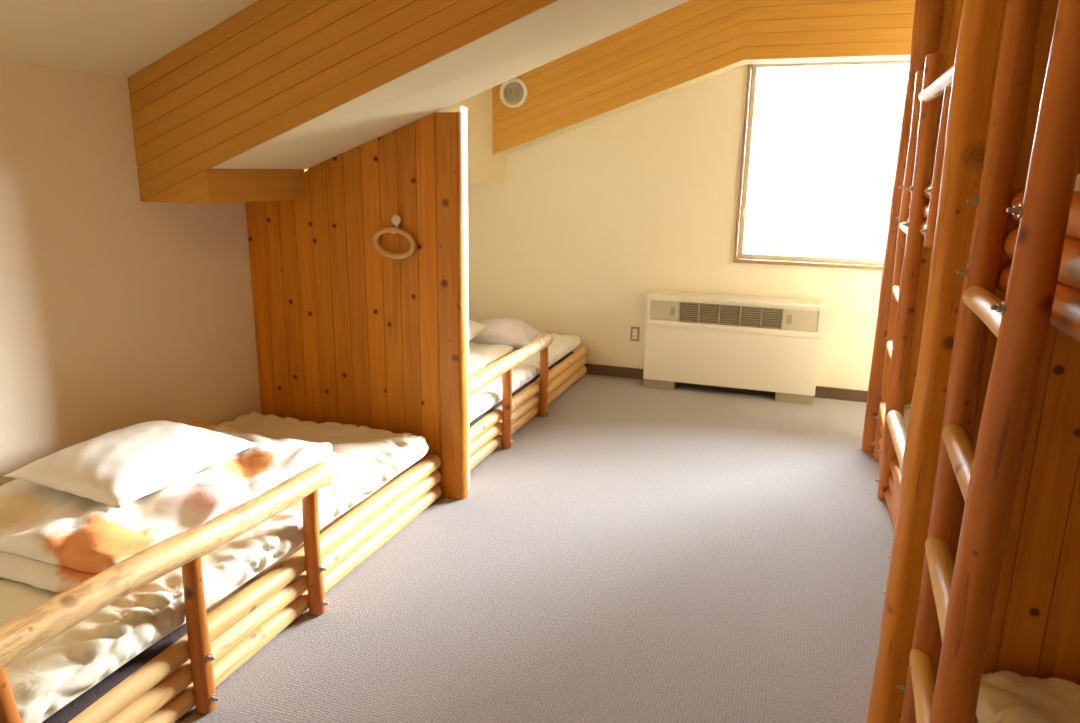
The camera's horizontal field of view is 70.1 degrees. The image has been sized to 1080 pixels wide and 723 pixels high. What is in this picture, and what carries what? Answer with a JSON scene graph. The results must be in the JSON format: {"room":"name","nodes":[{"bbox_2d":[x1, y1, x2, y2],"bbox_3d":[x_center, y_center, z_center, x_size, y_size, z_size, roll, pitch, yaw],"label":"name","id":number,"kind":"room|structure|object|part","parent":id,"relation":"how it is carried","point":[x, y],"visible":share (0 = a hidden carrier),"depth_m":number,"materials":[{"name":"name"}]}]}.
{"room":"dormitory bedroom","nodes":[
{"label":"dormitory bedroom","id":0,"kind":"room"},
{"bbox_2d":[0,0,258,77],"bbox_3d":[0.218,-1.483,2.094,4.480,1.278,7.480,6,15,19],"label":"ceiling","id":1,"kind":"structure","parent":0,"point":[120,38],"depth_m":2.74,"materials":[{"name":"paint"}]},
{"bbox_2d":[492,0,915,154],"bbox_3d":[1.485,-2.068,5.135,3.895,1.358,0.017,6,15,19],"label":"ceiling beam","id":2,"kind":"structure","parent":1,"relation":"attached to","point":[692,39],"depth_m":5.27,"materials":[{"name":"brown wood"}]},
{"bbox_2d":[500,77,527,107],"bbox_3d":[-0.198,-2.003,5.735,0.220,0.220,0.024,6,15,19],"label":"air vent","id":3,"kind":"object","parent":2,"relation":"attached to","point":[513,92],"visible":0.98,"depth_m":5.73,"materials":[{"name":"beige plastic"}]},
{"bbox_2d":[0,60,261,485],"bbox_3d":[-1.867,-0.316,3.106,0.120,2.270,7.200,6,15,19],"label":"wall","id":4,"kind":"structure","parent":0,"point":[118,310],"depth_m":3.11,"materials":[{"name":"paint"}]},
{"bbox_2d":[141,169,211,203],"bbox_3d":[-1.530,-0.735,3.220,0.365,0.138,0.015,6,15,19],"label":"trim","id":5,"kind":"structure","parent":4,"relation":"attached to","point":[197,188],"depth_m":3.19,"materials":[{"name":"brown wood"}]},
{"bbox_2d":[209,169,305,203],"bbox_3d":[-1.422,-0.861,3.504,0.365,0.248,0.633,6,15,19],"label":"trim","id":6,"kind":"structure","parent":4,"relation":"attached to","point":[227,185],"depth_m":3.42,"materials":[{"name":"brown wood"}]},
{"bbox_2d":[128,0,557,200],"bbox_3d":[0.307,-1.133,2.460,4.240,1.330,0.016,6,15,19],"label":"ceiling beam","id":7,"kind":"structure","parent":4,"relation":"attached to","point":[271,68],"depth_m":2.92,"materials":[{"name":"brown wood"}]},
{"bbox_2d":[304,88,504,182],"bbox_3d":[-0.856,-1.603,4.994,0.345,0.868,2.498,6,15,19],"label":"trim","id":8,"kind":"structure","parent":4,"relation":"attached to","point":[483,166],"depth_m":5.68,"materials":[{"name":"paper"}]},
{"bbox_2d":[246,112,467,499],"bbox_3d":[-0.914,-0.273,3.865,1.201,1.853,0.114,6,15,19],"label":"wall","id":9,"kind":"structure","parent":0,"point":[348,332],"depth_m":3.78,"materials":[{"name":"brown wood"}]},
{"bbox_2d":[373,214,415,258],"bbox_3d":[-0.686,-0.587,3.622,0.225,0.208,0.050,6,15,19],"label":"towel ring","id":10,"kind":"object","parent":9,"relation":"hanging from","point":[395,219],"visible":1,"depth_m":3.61,"materials":[{"name":"beige wood"}]},
{"bbox_3d":[-0.671,-0.664,3.606,0.050,0.050,0.037,6,15,19],"label":"knob","id":11,"kind":"part","parent":10,"relation":"part of","materials":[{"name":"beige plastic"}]},
{"bbox_2d":[211,0,689,168],"bbox_3d":[0.594,-1.402,2.650,3.870,1.490,0.645,6,15,19],"label":"ceiling","id":12,"kind":"structure","parent":9,"relation":"attached to","point":[560,28],"depth_m":3.02,"materials":[{"name":"paint"}]},
{"bbox_2d":[448,106,469,488],"bbox_3d":[-0.911,-0.303,3.923,1.165,1.883,0.073,6,15,19],"label":"wall","id":13,"kind":"structure","parent":0,"point":[461,109],"depth_m":3.71,"materials":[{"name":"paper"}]},
{"bbox_2d":[175,374,893,722],"bbox_3d":[0.171,1.038,2.696,4.540,0.100,7.500,6,15,19],"label":"floor","id":14,"kind":"structure","parent":0,"point":[636,553],"depth_m":3.07,"materials":[{"name":"carpet"}]},
{"bbox_2d":[0,454,441,722],"bbox_3d":[-1.413,0.619,2.663,1.174,0.684,2.775,6,15,19],"label":"platform bed","id":15,"kind":"object","parent":14,"relation":"on","point":[222,637],"visible":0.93,"depth_m":2.37,"materials":[{"name":"wood"}]},
{"bbox_3d":[-1.185,0.853,1.721,0.062,0.679,0.061,6,20,19],"label":"post","id":16,"kind":"part","parent":15,"relation":"part of","materials":[{"name":"brown wood"}]},
{"bbox_2d":[42,623,186,722],"bbox_3d":[-1.709,0.882,2.013,1.042,0.041,1.069,6,15,19],"label":"mat","id":17,"kind":"object","parent":15,"relation":"on","point":[78,705],"visible":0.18,"depth_m":2.08,"materials":[{"name":"black fabric"}]},
{"bbox_2d":[0,412,428,722],"bbox_3d":[-1.437,0.623,2.702,1.059,0.142,2.554,6,15,19],"label":"mattress","id":18,"kind":"object","parent":17,"relation":"on","point":[48,678],"visible":0.27,"depth_m":2.34,"materials":[{"name":"fabric"}]},
{"bbox_2d":[0,420,338,592],"bbox_3d":[-1.450,0.454,2.829,0.932,0.136,1.213,6,15,19],"label":"duvet","id":19,"kind":"object","parent":18,"relation":"on","point":[51,539],"visible":0.56,"depth_m":2.55,"materials":[{"name":"white fabric"}]},
{"bbox_2d":[3,420,255,508],"bbox_3d":[-1.482,0.345,2.848,0.519,0.131,0.660,6,15,20],"label":"pillow","id":20,"kind":"object","parent":19,"relation":"on","point":[120,467],"visible":1,"depth_m":2.70,"materials":[{"name":"white fabric"}]},
{"bbox_3d":[-1.022,0.537,2.168,0.091,0.099,1.463,6,13,19],"label":"guard rail","id":21,"kind":"part","parent":15,"relation":"part of","materials":[{"name":"beige wood"}]},
{"bbox_3d":[-1.009,0.804,2.275,0.059,0.512,0.061,6,15,19],"label":"post","id":22,"kind":"part","parent":15,"relation":"part of","materials":[{"name":"brown wood"}]},
{"bbox_3d":[-0.823,0.689,2.795,0.062,0.492,0.062,6,15,19],"label":"post","id":23,"kind":"part","parent":15,"relation":"part of","materials":[{"name":"brown wood"}]},
{"bbox_2d":[469,333,586,470],"bbox_3d":[-0.495,0.061,5.244,1.158,0.561,2.455,6,15,19],"label":"platform bed","id":24,"kind":"object","parent":14,"relation":"on","point":[497,427],"visible":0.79,"depth_m":4.68,"materials":[{"name":"wood"}]},
{"bbox_3d":[-0.195,0.274,4.532,0.059,0.485,0.062,6,15,19],"label":"post","id":25,"kind":"part","parent":24,"relation":"part of","materials":[{"name":"brown wood"}]},
{"bbox_3d":[-0.169,-0.003,4.541,0.093,0.090,1.400,6,15,19],"label":"guard rail","id":26,"kind":"part","parent":24,"relation":"part of","materials":[{"name":"beige wood"}]},
{"bbox_2d":[469,351,573,427],"bbox_3d":[-0.566,0.118,5.193,1.034,0.038,2.099,6,15,19],"label":"mat","id":27,"kind":"object","parent":24,"relation":"on","point":[521,388],"visible":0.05,"depth_m":4.91,"materials":[{"name":"fabric"}]},
{"bbox_2d":[469,332,580,422],"bbox_3d":[-0.545,0.033,5.187,1.049,0.125,2.324,6,15,19],"label":"mattress","id":28,"kind":"object","parent":27,"relation":"on","point":[481,401],"visible":0.14,"depth_m":4.93,"materials":[{"name":"white fabric"}]},
{"bbox_2d":[469,343,515,375],"bbox_3d":[-0.685,-0.032,4.958,0.901,0.109,0.881,6,15,19],"label":"duvet","id":29,"kind":"object","parent":28,"relation":"on","point":[481,356],"visible":0.18,"depth_m":4.92,"materials":[{"name":"white fabric"}]},
{"bbox_2d":[469,320,488,340],"bbox_3d":[-0.660,-0.210,5.040,0.499,0.155,0.620,4,14,13],"label":"pillow","id":30,"kind":"object","parent":29,"relation":"on","point":[475,328],"visible":0.09,"depth_m":5.08,"materials":[{"name":"white fabric"}]},
{"bbox_2d":[470,318,539,347],"bbox_3d":[-0.265,-0.211,5.583,0.479,0.193,0.460,3,14,7],"label":"pillow","id":31,"kind":"object","parent":28,"relation":"on","point":[514,333],"visible":0.7,"depth_m":5.40,"materials":[{"name":"white fabric"}]},
{"bbox_3d":[0.025,0.129,5.135,0.062,0.485,0.061,6,15,19],"label":"post","id":32,"kind":"part","parent":24,"relation":"part of","materials":[{"name":"brown wood"}]},
{"bbox_2d":[643,290,823,404],"bbox_3d":[1.420,-0.119,5.742,1.258,0.728,0.221,6,15,19],"label":"heater","id":33,"kind":"object","parent":14,"relation":"on","point":[762,345],"visible":1,"depth_m":5.64,"materials":[{"name":"beige metal"}]},
{"bbox_2d":[678,302,783,328],"bbox_3d":[1.390,-0.341,5.629,0.745,0.149,0.046,6,15,19],"label":"grille","id":34,"kind":"object","parent":33,"relation":"attached to","point":[720,315],"depth_m":5.62,"materials":[{"name":"grey metal"}]},
{"bbox_3d":[1.396,-0.028,5.697,1.258,0.435,0.081,6,15,19],"label":"panel","id":35,"kind":"part","parent":33,"relation":"part of","materials":[{"name":"beige metal"}]},
{"bbox_3d":[1.426,-0.459,5.659,1.254,0.028,0.221,6,15,19],"label":"panel","id":36,"kind":"part","parent":33,"relation":"part of","materials":[{"name":"beige metal"}]},
{"bbox_2d":[871,53,953,593],"bbox_3d":[2.040,-0.172,3.045,1.127,2.142,2.565,6,15,19],"label":"ladder","id":37,"kind":"object","parent":14,"relation":"on","point":[917,219],"visible":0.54,"depth_m":3.66,"materials":[{"name":"wood"}]},
{"bbox_3d":[1.403,0.407,2.916,0.075,0.074,1.400,6,15,19],"label":"guard rail","id":38,"kind":"part","parent":37,"relation":"part of","materials":[{"name":"beige wood"}]},
{"bbox_3d":[1.993,-0.469,4.247,0.083,2.140,0.085,5,14,19],"label":"rail","id":39,"kind":"part","parent":37,"relation":"part of","materials":[{"name":"brown wood"}]},
{"bbox_2d":[903,404,910,427],"bbox_3d":[2.131,0.576,3.271,0.899,0.142,2.384,6,15,19],"label":"mattress","id":40,"kind":"object","parent":37,"relation":"on","point":[907,407],"visible":0.02,"depth_m":4.29,"materials":[{"name":"fabric"}]},
{"bbox_3d":[1.774,-0.338,3.703,0.095,2.140,0.092,5,14,19],"label":"rail","id":41,"kind":"part","parent":37,"relation":"part of","materials":[{"name":"brown wood"}]},
{"bbox_3d":[1.492,-1.029,2.751,0.068,0.070,1.790,6,15,19],"label":"guard rail","id":42,"kind":"part","parent":37,"relation":"part of","materials":[{"name":"beige wood"}]},
{"bbox_3d":[1.564,-0.761,2.980,0.065,0.630,0.064,6,15,19],"label":"post","id":43,"kind":"part","parent":37,"relation":"part of","materials":[{"name":"brown wood"}]},
{"bbox_2d":[866,0,1079,722],"bbox_3d":[1.581,-0.201,1.791,1.233,2.782,0.144,6,15,19],"label":"divider","id":44,"kind":"object","parent":14,"relation":"on","point":[1034,631],"visible":0.58,"depth_m":1.97,"materials":[{"name":"brown wood"}]},
{"bbox_2d":[896,0,1079,722],"bbox_3d":[1.117,0.412,0.616,1.211,2.141,2.588,6,15,19],"label":"ladder","id":45,"kind":"object","parent":14,"relation":"on","point":[1040,283],"visible":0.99,"depth_m":1.43,"materials":[{"name":"wood"}]},
{"bbox_2d":[976,670,1079,722],"bbox_3d":[1.277,1.115,1.009,0.969,0.153,2.029,6,15,19],"label":"mattress","id":46,"kind":"object","parent":45,"relation":"on","point":[1004,696],"visible":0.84,"depth_m":1.91,"materials":[{"name":"fabric"}]},
{"bbox_2d":[1074,174,1079,190],"bbox_3d":[1.297,-0.124,0.704,0.969,0.145,2.029,6,15,19],"label":"mattress","id":47,"kind":"object","parent":45,"relation":"on","point":[1077,184],"visible":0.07,"depth_m":1.63,"materials":[{"name":"fabric"}]},
{"bbox_2d":[468,65,881,390],"bbox_3d":[1.415,-1.319,5.691,4.480,3.082,0.160,6,15,19],"label":"wall","id":48,"kind":"structure","parent":0,"point":[584,222],"depth_m":5.90,"materials":[{"name":"paint"}]},
{"bbox_2d":[630,326,639,340],"bbox_3d":[0.752,-0.219,6.099,0.070,0.116,0.014,6,15,19],"label":"wall socket","id":49,"kind":"object","parent":48,"relation":"attached to","point":[634,336],"visible":1,"depth_m":6.09,"materials":[{"name":"beige plastic"}]},
{"bbox_2d":[494,55,909,154],"bbox_3d":[1.526,-2.095,5.249,3.895,1.358,0.234,6,15,19],"label":"trim","id":50,"kind":"structure","parent":48,"relation":"attached to","point":[891,57],"depth_m":5.42,"materials":[{"name":"paint"}]},
{"bbox_2d":[584,363,867,402],"bbox_3d":[1.363,0.156,5.967,4.240,0.085,0.018,6,15,19],"label":"baseboard","id":51,"kind":"structure","parent":48,"relation":"attached to","point":[595,369],"depth_m":5.74,"materials":[{"name":"brown wood"}]},
{"bbox_2d":[733,60,908,269],"bbox_3d":[2.372,-1.356,5.301,1.915,1.429,0.165,6,15,19],"label":"window","id":52,"kind":"structure","parent":48,"relation":"in","point":[739,256],"depth_m":5.54,"materials":[{"name":"brown wood"}]},
{"bbox_2d":[861,0,963,453],"bbox_3d":[2.495,-0.913,4.113,1.121,3.082,0.140,6,15,19],"label":"wall","id":53,"kind":"structure","parent":0,"point":[936,23],"depth_m":4.27,"materials":[{"name":"brown wood"}]}
]}

